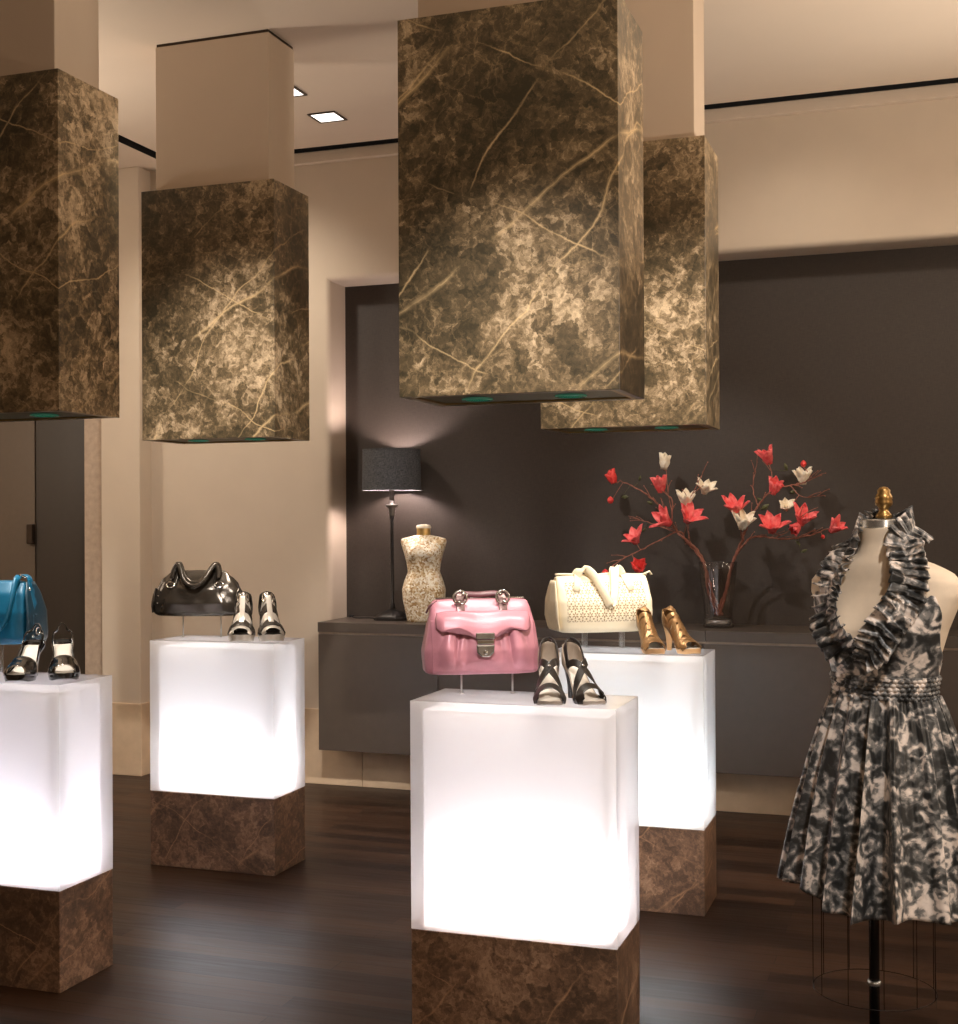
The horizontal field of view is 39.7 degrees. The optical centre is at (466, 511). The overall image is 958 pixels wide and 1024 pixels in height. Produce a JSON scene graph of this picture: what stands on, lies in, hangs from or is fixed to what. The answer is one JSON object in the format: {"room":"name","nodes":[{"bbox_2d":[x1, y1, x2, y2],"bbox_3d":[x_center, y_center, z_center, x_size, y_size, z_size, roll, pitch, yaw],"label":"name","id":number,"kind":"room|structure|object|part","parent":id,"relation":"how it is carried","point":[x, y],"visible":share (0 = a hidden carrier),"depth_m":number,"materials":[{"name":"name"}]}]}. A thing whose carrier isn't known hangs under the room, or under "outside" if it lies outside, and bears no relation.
{"room":"shop","nodes":[
{"label":"shop","id":0,"kind":"room"},
{"bbox_2d":[101,167,151,703],"bbox_3d":[-1.955,-0.234,7.726,0.260,3.485,0.220,0,0,19],"label":"wall","id":1,"kind":"structure","parent":0,"point":[125,457],"depth_m":7.61,"materials":[{"name":"paint"}]},
{"bbox_2d":[84,419,101,674],"bbox_3d":[-2.139,-0.232,7.844,0.165,3.485,0.180,0,0,19],"label":"trim","id":2,"kind":"structure","parent":1,"relation":"attached to","point":[92,427],"depth_m":7.76,"materials":[{"name":"beige paint"}]},
{"bbox_2d":[112,702,149,775],"bbox_3d":[-1.965,1.303,7.669,0.288,0.412,0.145,0,0,19],"label":"baseboard","id":3,"kind":"structure","parent":1,"relation":"attached to","point":[130,721],"depth_m":7.59,"materials":[{"name":"wood"}]},
{"bbox_2d":[234,591,252,613],"bbox_3d":[-0.955,0.400,5.673,0.079,0.117,0.066,0,0,-5],"label":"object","id":4,"kind":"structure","parent":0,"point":[251,603],"depth_m":5.68,"materials":[{"name":"grey leather"}]},
{"bbox_2d":[258,591,276,615],"bbox_3d":[-0.853,0.399,5.678,0.079,0.117,0.066,0,0,-17],"label":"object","id":5,"kind":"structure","parent":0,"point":[259,603],"depth_m":5.69,"materials":[{"name":"grey leather"}]},
{"bbox_2d":[0,774,957,1023],"bbox_3d":[-0.694,1.525,2.518,9.600,0.100,10.500,0,0,19],"label":"floor","id":6,"kind":"structure","parent":0,"point":[326,938],"depth_m":4.54,"materials":[{"name":"brown wood"}]},
{"bbox_2d":[0,671,112,992],"bbox_3d":[-1.487,1.014,4.322,0.586,0.950,0.282,0,0,19],"label":"pedestal","id":7,"kind":"object","parent":6,"relation":"on","point":[56,780],"visible":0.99,"depth_m":4.15,"materials":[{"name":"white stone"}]},
{"bbox_2d":[3,623,45,681],"bbox_3d":[-1.420,0.452,4.276,0.103,0.171,0.210,0,0,1],"label":"sandal","id":8,"kind":"object","parent":7,"relation":"on","point":[23,668],"visible":1,"depth_m":4.24,"materials":[{"name":"black leather"}]},
{"bbox_2d":[47,622,79,680],"bbox_3d":[-1.310,0.452,4.307,0.103,0.171,0.210,0,0,-19],"label":"sandal","id":9,"kind":"object","parent":7,"relation":"on","point":[63,665],"visible":1,"depth_m":4.27,"materials":[{"name":"black leather"}]},
{"bbox_2d":[150,635,304,875],"bbox_3d":[-1.018,1.018,5.656,0.586,0.950,0.282,0,0,19],"label":"pedestal","id":10,"kind":"object","parent":6,"relation":"on","point":[227,719],"visible":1,"depth_m":5.53,"materials":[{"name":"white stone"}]},
{"bbox_2d":[181,616,222,636],"bbox_3d":[-1.152,0.499,5.775,0.183,0.089,0.016,0,0,4],"label":"stand","id":11,"kind":"object","parent":10,"relation":"on","point":[183,616],"visible":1,"depth_m":5.77,"materials":[{"name":"metal"}]},
{"bbox_2d":[151,562,242,615],"bbox_3d":[-1.169,0.335,5.784,0.409,0.238,0.194,0,0,2],"label":"handbag","id":12,"kind":"object","parent":11,"relation":"on","point":[212,591],"visible":0.91,"depth_m":5.73,"materials":[{"name":"leather"}]},
{"bbox_3d":[-1.358,0.385,5.770,0.029,0.108,0.104,0,0,2],"label":"panel","id":13,"kind":"part","parent":12,"relation":"part of","materials":[{"name":"black leather"}]},
{"bbox_3d":[-1.178,0.274,5.728,0.227,0.116,0.074,0,0,2],"label":"handle","id":14,"kind":"part","parent":12,"relation":"part of","materials":[{"name":"black leather"}]},
{"bbox_3d":[-1.177,0.268,5.754,0.227,0.104,0.074,0,0,2],"label":"handle","id":15,"kind":"part","parent":12,"relation":"part of","materials":[{"name":"black leather"}]},
{"bbox_2d":[227,591,254,641],"bbox_3d":[-0.949,0.441,5.609,0.116,0.201,0.201,0,0,-5],"label":"sandal","id":16,"kind":"object","parent":10,"relation":"on","point":[242,629],"visible":1,"depth_m":5.59,"materials":[{"name":"leather"}]},
{"bbox_2d":[257,591,285,641],"bbox_3d":[-0.834,0.441,5.616,0.116,0.201,0.201,0,0,-17],"label":"sandal","id":17,"kind":"object","parent":10,"relation":"on","point":[270,628],"visible":1,"depth_m":5.59,"materials":[{"name":"leather"}]},
{"bbox_2d":[410,688,639,1023],"bbox_3d":[0.168,1.002,3.740,0.586,0.950,0.282,0,0,19],"label":"pedestal","id":18,"kind":"object","parent":6,"relation":"on","point":[525,909],"visible":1,"depth_m":3.61,"materials":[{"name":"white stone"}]},
{"bbox_2d":[459,674,514,693],"bbox_3d":[0.059,0.499,3.853,0.164,0.057,0.016,0,0,-4],"label":"stand","id":19,"kind":"object","parent":18,"relation":"on","point":[461,692],"visible":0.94,"depth_m":3.85,"materials":[{"name":"metal"}]},
{"bbox_2d":[421,589,538,674],"bbox_3d":[0.040,0.348,3.848,0.338,0.244,0.196,0,0,-8],"label":"handbag","id":20,"kind":"object","parent":19,"relation":"on","point":[469,632],"visible":0.99,"depth_m":3.79,"materials":[{"name":"leather"}]},
{"bbox_3d":[0.039,0.243,3.864,0.139,0.024,0.018,0,0,-8],"label":"handle","id":21,"kind":"part","parent":20,"relation":"part of","materials":[{"name":"leather"}]},
{"bbox_2d":[533,637,566,704],"bbox_3d":[0.229,0.440,3.679,0.092,0.171,0.198,0,0,2],"label":"heels","id":22,"kind":"object","parent":18,"relation":"on","point":[549,690],"visible":1,"depth_m":3.67,"materials":[{"name":"black leather"}]},
{"bbox_2d":[538,641,559,675],"bbox_3d":[0.231,0.414,3.745,0.062,0.090,0.066,0,0,2],"label":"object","id":23,"kind":"structure","parent":22,"relation":"on","point":[548,649],"depth_m":3.77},
{"bbox_2d":[561,637,606,705],"bbox_3d":[0.320,0.439,3.674,0.092,0.171,0.198,0,0,-19],"label":"heels","id":24,"kind":"object","parent":18,"relation":"on","point":[574,663],"visible":1,"depth_m":3.67,"materials":[{"name":"black leather"}]},
{"bbox_2d":[561,642,582,675],"bbox_3d":[0.299,0.413,3.736,0.062,0.090,0.066,0,0,-19],"label":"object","id":25,"kind":"structure","parent":24,"relation":"on","point":[574,652],"depth_m":3.76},
{"bbox_2d":[558,645,716,915],"bbox_3d":[0.637,1.006,5.074,0.586,0.950,0.282,0,0,19],"label":"pedestal","id":26,"kind":"object","parent":6,"relation":"on","point":[675,692],"visible":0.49,"depth_m":4.89,"materials":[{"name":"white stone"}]},
{"bbox_2d":[636,606,665,653],"bbox_3d":[0.690,0.444,5.008,0.092,0.171,0.208,0,0,-9],"label":"heels","id":27,"kind":"object","parent":26,"relation":"on","point":[650,640],"visible":1,"depth_m":5.00,"materials":[{"name":"brown metal"}]},
{"bbox_2d":[662,606,700,653],"bbox_3d":[0.806,0.443,5.003,0.092,0.171,0.208,0,0,-23],"label":"heels","id":28,"kind":"object","parent":26,"relation":"on","point":[675,631],"visible":1,"depth_m":5.00,"materials":[{"name":"brown metal"}]},
{"bbox_3d":[0.536,0.502,5.200,0.157,0.059,0.068,0,0,19],"label":"stand","id":29,"kind":"object","parent":26,"relation":"on","visible":0},
{"bbox_2d":[545,564,652,632],"bbox_3d":[0.528,0.340,5.206,0.431,0.264,0.203,0,0,-14],"label":"handbag","id":30,"kind":"object","parent":29,"relation":"on","point":[589,602],"visible":0.9,"depth_m":5.15,"materials":[{"name":"leather"}]},
{"bbox_3d":[0.527,0.282,5.180,0.215,0.148,0.105,0,0,-14],"label":"handle","id":31,"kind":"part","parent":30,"relation":"part of","materials":[{"name":"beige leather"}]},
{"bbox_3d":[0.532,0.292,5.158,0.215,0.168,0.105,0,0,-14],"label":"handle","id":32,"kind":"part","parent":30,"relation":"part of","materials":[{"name":"beige leather"}]},
{"bbox_2d":[811,486,957,1023],"bbox_3d":[1.065,0.702,3.456,0.340,1.536,0.370,0,0,-7],"label":"mannequin","id":33,"kind":"object","parent":6,"relation":"on","point":[863,586],"visible":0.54,"depth_m":3.40,"materials":[{"name":"beige fabric"}]},
{"bbox_2d":[777,505,957,924],"bbox_3d":[1.086,0.503,3.443,0.471,1.041,0.506,0,0,-18],"label":"dress","id":34,"kind":"object","parent":33,"relation":"on","point":[872,832],"visible":0.97,"depth_m":3.32,"materials":[{"name":"fabric"}]},
{"bbox_2d":[98,0,957,171],"bbox_3d":[-0.713,-2.070,2.537,9.600,0.120,10.500,0,0,19],"label":"ceiling","id":35,"kind":"structure","parent":0,"point":[346,51],"depth_m":5.71,"materials":[{"name":"paint"}]},
{"bbox_2d":[0,0,119,421],"bbox_3d":[-1.499,-1.152,4.333,0.626,1.689,0.322,0,0,19],"label":"lamp","id":36,"kind":"object","parent":35,"relation":"hanging from","point":[59,152],"visible":1,"depth_m":4.14,"materials":[{"name":"brown stone"}]},
{"bbox_2d":[141,29,309,443],"bbox_3d":[-1.030,-1.147,5.667,0.626,1.689,0.322,0,0,19],"label":"lamp","id":37,"kind":"object","parent":35,"relation":"hanging from","point":[225,223],"visible":1,"depth_m":5.53,"materials":[{"name":"brown stone"}]},
{"bbox_2d":[294,86,306,96],"bbox_3d":[-0.856,-1.986,6.275,0.152,0.006,0.152,0,0,19],"label":"recessed light","id":38,"kind":"object","parent":35,"relation":"in","point":[297,92],"visible":0.3,"depth_m":6.29,"materials":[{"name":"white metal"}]},
{"bbox_2d":[307,111,346,123],"bbox_3d":[-0.701,-1.985,6.671,0.152,0.006,0.152,0,0,19],"label":"recessed light","id":39,"kind":"object","parent":35,"relation":"in","point":[330,116],"visible":1,"depth_m":6.67,"materials":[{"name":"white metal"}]},
{"bbox_2d":[397,0,644,405],"bbox_3d":[0.156,-1.164,3.751,0.626,1.689,0.322,0,0,19],"label":"lamp","id":40,"kind":"object","parent":35,"relation":"hanging from","point":[521,211],"visible":1,"depth_m":3.60,"materials":[{"name":"brown stone"}]},
{"bbox_2d":[541,0,719,433],"bbox_3d":[0.625,-1.159,5.085,0.626,1.689,0.322,0,0,19],"label":"lamp","id":41,"kind":"object","parent":35,"relation":"hanging from","point":[680,165],"visible":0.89,"depth_m":4.89,"materials":[{"name":"brown stone"}]},
{"bbox_2d":[150,98,957,708],"bbox_3d":[1.720,-0.260,6.557,7.500,3.485,0.210,0,0,19],"label":"wall","id":42,"kind":"structure","parent":0,"point":[272,515],"depth_m":7.32,"materials":[{"name":"paint"}]},
{"bbox_2d":[118,78,957,158],"bbox_3d":[0.163,-2.053,1.863,7.300,0.066,9.610,0,0,19],"label":"trim","id":43,"kind":"structure","parent":42,"relation":"attached to","point":[121,139],"depth_m":6.51,"materials":[{"name":"black metal"}]},
{"bbox_2d":[305,708,800,815],"bbox_3d":[1.707,1.276,6.436,7.462,0.412,0.020,0,0,19],"label":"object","id":44,"kind":"structure","parent":42,"relation":"attached to","point":[775,795],"depth_m":7.17,"materials":[{"name":"wood"}]},
{"bbox_2d":[294,83,957,165],"bbox_3d":[1.805,-1.977,6.410,7.218,0.063,0.060,0,0,19],"label":"trim","id":45,"kind":"structure","parent":42,"relation":"attached to","point":[944,91],"depth_m":6.47,"materials":[{"name":"paint"}]},
{"bbox_2d":[318,616,957,777],"bbox_3d":[1.213,0.917,6.607,4.105,0.682,0.436,0,0,19],"label":"sideboard","id":46,"kind":"object","parent":42,"relation":"attached to","point":[773,684],"visible":0.36,"depth_m":6.51,"materials":[{"name":"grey wood"}]},
{"bbox_3d":[-0.468,0.960,6.979,0.680,0.618,0.020,0,0,19],"label":"door","id":47,"kind":"part","parent":46,"relation":"part of","materials":[{"name":"brown wood"}]},
{"bbox_3d":[0.178,0.955,6.752,0.680,0.618,0.020,0,0,19],"label":"door","id":48,"kind":"part","parent":46,"relation":"part of","materials":[{"name":"brown wood"}]},
{"bbox_3d":[0.823,0.951,6.525,0.680,0.618,0.020,0,0,19],"label":"door","id":49,"kind":"part","parent":46,"relation":"part of","materials":[{"name":"brown wood"}]},
{"bbox_2d":[318,616,957,647],"bbox_3d":[1.212,0.602,6.608,4.105,0.052,0.436,0,0,19],"label":"countertop","id":50,"kind":"structure","parent":46,"relation":"on","point":[776,634],"depth_m":6.56,"materials":[{"name":"grey wood"}]},
{"bbox_2d":[349,448,421,620],"bbox_3d":[-0.475,0.124,7.252,0.477,0.928,0.344,0,0,19],"label":"table lamp","id":51,"kind":"object","parent":50,"relation":"on","point":[391,470],"visible":0.98,"depth_m":7.10,"materials":[{"name":"black fabric"}]},
{"bbox_3d":[-0.594,0.578,7.352,0.091,0.022,0.279,0,0,-35],"label":"power cord","id":52,"kind":"part","parent":51,"relation":"part of","materials":[{"name":"black plastic"}]},
{"bbox_2d":[389,490,393,499],"bbox_3d":[-0.410,-0.120,7.189,0.271,0.115,0.252,0,0,19],"label":"socket","id":53,"kind":"object","parent":51,"relation":"attached to","point":[391,492],"depth_m":7.21,"materials":[{"name":"grey metal"}]},
{"bbox_3d":[-0.410,-0.337,7.222,0.320,0.004,0.320,0,0,19],"label":"shade trim","id":54,"kind":"part","parent":51,"relation":"part of","materials":[{"name":"black fabric"}]},
{"bbox_3d":[-0.409,-0.228,7.221,0.322,0.224,0.322,0,0,19],"label":"lamp shade","id":55,"kind":"part","parent":51,"relation":"part of","materials":[{"name":"black fabric"}]},
{"bbox_3d":[-0.406,0.276,7.218,0.036,0.507,0.036,0,0,19],"label":"stem","id":56,"kind":"part","parent":51,"relation":"part of","materials":[{"name":"brown metal"}]},
{"bbox_3d":[-0.409,-0.119,7.221,0.328,0.004,0.328,0,0,19],"label":"shade trim","id":57,"kind":"part","parent":51,"relation":"part of","materials":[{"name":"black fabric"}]},
{"bbox_2d":[401,524,446,621],"bbox_3d":[-0.230,0.327,7.094,0.249,0.519,0.184,0,0,11],"label":"ornament","id":58,"kind":"object","parent":50,"relation":"on","point":[423,551],"visible":0.92,"depth_m":7.03,"materials":[{"name":"beige fabric"}]},
{"bbox_2d":[699,561,736,627],"bbox_3d":[1.252,0.412,6.605,0.190,0.327,0.190,0,0,19],"label":"glass vase","id":59,"kind":"object","parent":50,"relation":"on","point":[700,561],"visible":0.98,"depth_m":6.59,"materials":[{"name":"clear glass"}]},
{"bbox_2d":[602,516,717,615],"bbox_3d":[0.967,0.269,6.651,0.584,0.502,0.202,0,0,19],"label":"branch","id":60,"kind":"object","parent":59,"relation":"in","point":[633,537],"visible":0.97,"depth_m":6.67,"materials":[{"name":"red plant"}]},
{"bbox_2d":[621,523,642,544],"bbox_3d":[0.835,0.113,6.664,0.112,0.109,0.100,-1,0,45],"label":"flower","id":61,"kind":"object","parent":60,"relation":"on","point":[633,537],"depth_m":6.69,"materials":[{"name":"red plant"}]},
{"bbox_2d":[631,557,645,572],"bbox_3d":[0.862,0.269,6.664,0.077,0.081,0.081,0,0,-7],"label":"flower","id":62,"kind":"object","parent":60,"relation":"on","point":[637,563],"depth_m":6.68,"materials":[{"name":"red plant"}]},
{"bbox_2d":[605,452,723,615],"bbox_3d":[0.966,0.110,6.638,0.609,0.827,0.265,0,0,19],"label":"branch","id":63,"kind":"object","parent":59,"relation":"in","point":[662,517],"visible":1,"depth_m":6.60,"materials":[{"name":"red plant"}]},
{"bbox_2d":[605,468,616,483],"bbox_3d":[0.738,-0.184,6.817,0.066,0.085,0.061,-1,0,40],"label":"flower","id":64,"kind":"object","parent":63,"relation":"on","point":[611,476],"depth_m":6.80,"materials":[{"name":"red plant"}]},
{"bbox_2d":[650,475,666,492],"bbox_3d":[0.959,-0.139,6.596,0.087,0.093,0.083,0,0,-26],"label":"flower","id":65,"kind":"object","parent":63,"relation":"on","point":[659,483],"depth_m":6.58,"materials":[{"name":"red plant"}]},
{"bbox_2d":[649,504,671,527],"bbox_3d":[0.955,0.020,6.563,0.113,0.122,0.114,0,0,19],"label":"flower","id":66,"kind":"object","parent":63,"relation":"on","point":[662,517],"depth_m":6.57,"materials":[{"name":"red plant"}]},
{"bbox_2d":[659,452,670,469],"bbox_3d":[1.008,-0.259,6.732,0.070,0.089,0.057,-1,0,33],"label":"flower","id":67,"kind":"object","parent":63,"relation":"on","point":[664,461],"depth_m":6.72,"materials":[{"name":"beige plant"}]},
{"bbox_2d":[675,488,695,505],"bbox_3d":[1.086,-0.069,6.582,0.108,0.103,0.104,0,0,19],"label":"flower","id":68,"kind":"object","parent":63,"relation":"on","point":[685,497],"depth_m":6.57,"materials":[{"name":"beige plant"}]},
{"bbox_2d":[681,502,708,523],"bbox_3d":[1.112,-0.002,6.525,0.144,0.126,0.112,0,0,-14],"label":"flower","id":69,"kind":"object","parent":63,"relation":"on","point":[690,515],"depth_m":6.56,"materials":[{"name":"red plant"}]},
{"bbox_2d":[696,477,717,494],"bbox_3d":[1.198,-0.130,6.595,0.106,0.090,0.109,0,0,19],"label":"flower","id":70,"kind":"object","parent":63,"relation":"on","point":[708,486],"depth_m":6.61,"materials":[{"name":"beige plant"}]},
{"bbox_2d":[714,444,829,615],"bbox_3d":[1.473,0.092,6.465,0.568,0.855,0.296,0,0,19],"label":"branch","id":71,"kind":"object","parent":59,"relation":"in","point":[743,520],"visible":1,"depth_m":6.48,"materials":[{"name":"red plant"}]},
{"bbox_2d":[721,493,749,512],"bbox_3d":[1.296,-0.036,6.457,0.131,0.118,0.129,0,0,-33],"label":"flower","id":72,"kind":"object","parent":71,"relation":"on","point":[735,506],"depth_m":6.49,"materials":[{"name":"red plant"}]},
{"bbox_2d":[731,509,756,529],"bbox_3d":[1.337,0.036,6.411,0.129,0.108,0.103,0,0,19],"label":"flower","id":73,"kind":"object","parent":71,"relation":"on","point":[743,520],"depth_m":6.43,"materials":[{"name":"beige plant"}]},
{"bbox_2d":[754,444,772,464],"bbox_3d":[1.466,-0.282,6.555,0.096,0.106,0.084,-1,0,38],"label":"flower","id":74,"kind":"object","parent":71,"relation":"on","point":[767,456],"depth_m":6.54,"materials":[{"name":"red plant"}]},
{"bbox_2d":[769,476,783,494],"bbox_3d":[1.505,-0.130,6.445,0.076,0.098,0.078,0,0,19],"label":"flower","id":75,"kind":"object","parent":71,"relation":"on","point":[775,485],"depth_m":6.45,"materials":[{"name":"red plant"}]},
{"bbox_2d":[779,498,794,510],"bbox_3d":[1.554,-0.037,6.433,0.076,0.070,0.065,0,0,19],"label":"flower","id":76,"kind":"object","parent":71,"relation":"on","point":[785,504],"depth_m":6.45,"materials":[{"name":"beige plant"}]},
{"bbox_2d":[792,466,811,484],"bbox_3d":[1.643,-0.178,6.494,0.102,0.092,0.089,0,0,19],"label":"flower","id":77,"kind":"object","parent":71,"relation":"on","point":[802,476],"depth_m":6.49,"materials":[{"name":"beige plant"}]},
{"bbox_2d":[717,502,847,615],"bbox_3d":[1.514,0.232,6.397,0.630,0.564,0.196,0,0,19],"label":"branch","id":78,"kind":"object","parent":59,"relation":"in","point":[772,523],"visible":1,"depth_m":6.38,"materials":[{"name":"red plant"}]},
{"bbox_2d":[758,510,790,533],"bbox_3d":[1.481,0.050,6.372,0.162,0.119,0.126,0,0,19],"label":"flower","id":79,"kind":"object","parent":78,"relation":"on","point":[772,523],"depth_m":6.41,"materials":[{"name":"red plant"}]},
{"bbox_2d":[788,522,800,536],"bbox_3d":[1.572,0.084,6.359,0.063,0.071,0.074,0,0,19],"label":"flower","id":80,"kind":"object","parent":78,"relation":"on","point":[795,528],"depth_m":6.35,"materials":[{"name":"red plant"}]},
{"bbox_2d":[793,502,818,526],"bbox_3d":[1.619,0.010,6.336,0.121,0.122,0.106,0,0,19],"label":"flower","id":81,"kind":"object","parent":78,"relation":"on","point":[802,514],"depth_m":6.37,"materials":[{"name":"red plant"}]},
{"bbox_2d":[828,514,847,533],"bbox_3d":[1.775,0.057,6.333,0.087,0.096,0.084,0,0,4],"label":"flower","id":82,"kind":"object","parent":78,"relation":"on","point":[835,526],"depth_m":6.34,"materials":[{"name":"red plant"}]},
{"bbox_3d":[1.468,0.946,6.299,0.680,0.618,0.020,0,0,19],"label":"door","id":83,"kind":"part","parent":46,"relation":"part of","materials":[{"name":"brown wood"}]},
{"bbox_3d":[2.113,0.941,6.072,0.680,0.618,0.020,0,0,19],"label":"door","id":84,"kind":"part","parent":46,"relation":"part of","materials":[{"name":"brown wood"}]},
{"bbox_2d":[345,245,957,628],"bbox_3d":[2.029,-0.056,6.580,5.775,2.515,0.040,0,0,19],"label":"wall","id":85,"kind":"structure","parent":42,"relation":"attached to","point":[845,364],"depth_m":6.79,"materials":[{"name":"grey paint"}]},
{"bbox_3d":[-2.924,-1.451,8.145,1.500,1.035,0.180,0,0,19],"label":"wall","id":86,"kind":"structure","parent":0,"visible":0},
{"bbox_2d":[0,421,36,670],"bbox_3d":[-3.104,0.290,8.197,1.062,2.445,0.080,0,0,19],"label":"door","id":87,"kind":"structure","parent":86,"relation":"in","point":[17,439],"depth_m":8.06,"materials":[{"name":"brown wood"}]},
{"bbox_3d":[-2.633,0.134,8.008,0.044,0.120,0.035,0,0,19],"label":"handle","id":88,"kind":"part","parent":87,"relation":"part of","materials":[{"name":"brown metal"}]},
{"bbox_2d":[36,419,84,673],"bbox_3d":[-2.401,0.285,7.969,0.410,2.445,0.045,0,0,19],"label":"door","id":89,"kind":"structure","parent":86,"relation":"in","point":[60,495],"depth_m":7.96,"materials":[{"name":"brown wood"}]},
{"bbox_3d":[-1.609,0.492,4.459,0.102,0.094,0.028,0,0,19],"label":"stand","id":90,"kind":"object","parent":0,"visible":0},
{"bbox_2d":[0,574,47,644],"bbox_3d":[-1.629,0.328,4.461,0.394,0.235,0.203,0,0,5],"label":"handbag","id":91,"kind":"object","parent":90,"relation":"on","point":[22,604],"visible":0.89,"depth_m":4.41,"materials":[{"name":"leather"}]},
{"bbox_3d":[-1.606,0.314,4.409,0.226,0.208,0.100,0,0,5],"label":"handle","id":92,"kind":"part","parent":91,"relation":"part of","materials":[{"name":"teal leather"}]}
]}

